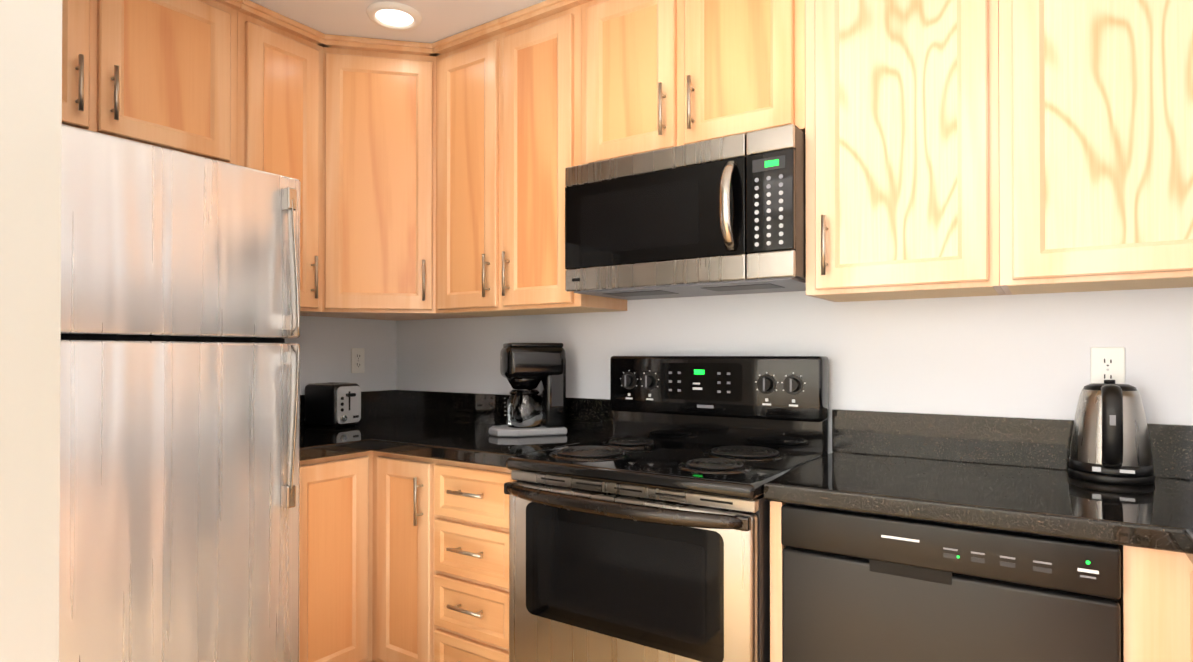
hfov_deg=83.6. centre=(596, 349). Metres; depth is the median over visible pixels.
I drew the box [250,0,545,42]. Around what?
ceiling
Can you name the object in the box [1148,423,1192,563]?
countertop
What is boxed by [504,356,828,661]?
range
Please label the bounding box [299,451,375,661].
base cabinet
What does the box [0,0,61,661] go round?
wall
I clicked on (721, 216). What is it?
microwave
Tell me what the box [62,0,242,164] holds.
upper cabinet
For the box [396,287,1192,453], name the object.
wall
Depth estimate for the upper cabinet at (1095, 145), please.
1.50 m
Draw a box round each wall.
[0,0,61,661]
[285,316,395,394]
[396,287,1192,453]
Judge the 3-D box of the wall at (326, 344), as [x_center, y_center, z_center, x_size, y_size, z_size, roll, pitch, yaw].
[-2.318,-0.001,1.412,0.120,2.460,4.600,0,0,34]
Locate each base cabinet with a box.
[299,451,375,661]
[372,451,516,661]
[770,501,785,661]
[1118,545,1192,661]
[1190,571,1192,661]
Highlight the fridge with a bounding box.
[59,124,300,661]
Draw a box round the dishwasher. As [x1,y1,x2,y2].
[781,503,1120,661]
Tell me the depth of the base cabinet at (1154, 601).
1.21 m
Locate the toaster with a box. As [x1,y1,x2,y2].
[305,382,360,427]
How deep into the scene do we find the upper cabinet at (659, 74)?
2.06 m
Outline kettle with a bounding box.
[1068,380,1154,484]
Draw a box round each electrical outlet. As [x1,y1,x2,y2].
[351,348,364,372]
[1090,347,1124,383]
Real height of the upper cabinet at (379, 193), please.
1.074 m
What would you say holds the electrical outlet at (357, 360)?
attached to the wall at (326, 344)
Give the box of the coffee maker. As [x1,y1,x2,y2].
[489,343,566,436]
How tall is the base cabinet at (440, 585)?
0.870 m
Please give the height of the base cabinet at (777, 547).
0.870 m
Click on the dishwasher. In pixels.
(861, 587)
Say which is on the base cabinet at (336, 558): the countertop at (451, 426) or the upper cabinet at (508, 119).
the countertop at (451, 426)
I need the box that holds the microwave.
[565,124,805,299]
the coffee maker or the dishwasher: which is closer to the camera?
the dishwasher
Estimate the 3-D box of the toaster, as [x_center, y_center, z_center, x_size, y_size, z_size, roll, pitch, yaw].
[-1.113,0.232,2.835,0.208,0.183,0.150,0,0,26]
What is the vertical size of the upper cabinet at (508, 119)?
1.075 m
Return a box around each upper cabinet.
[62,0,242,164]
[237,0,325,312]
[300,34,483,320]
[429,0,626,316]
[577,0,804,164]
[805,0,1005,301]
[999,0,1192,294]
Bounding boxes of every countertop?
[300,390,613,467]
[764,409,1175,547]
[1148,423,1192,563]
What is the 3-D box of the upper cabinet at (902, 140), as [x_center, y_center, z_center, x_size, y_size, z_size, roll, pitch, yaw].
[0.846,-0.690,1.841,0.463,1.075,0.361,0,0,34]
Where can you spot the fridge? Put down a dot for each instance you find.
(180, 430)
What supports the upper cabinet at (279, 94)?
attached to the wall at (326, 344)
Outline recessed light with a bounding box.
[366,1,421,30]
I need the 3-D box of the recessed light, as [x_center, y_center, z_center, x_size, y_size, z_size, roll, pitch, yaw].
[-0.739,-1.215,2.442,0.196,0.017,0.196,0,0,34]
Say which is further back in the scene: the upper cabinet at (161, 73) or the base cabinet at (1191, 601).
the upper cabinet at (161, 73)
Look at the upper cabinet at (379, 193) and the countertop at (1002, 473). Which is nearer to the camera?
the countertop at (1002, 473)
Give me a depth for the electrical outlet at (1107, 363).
1.73 m
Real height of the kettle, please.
0.242 m

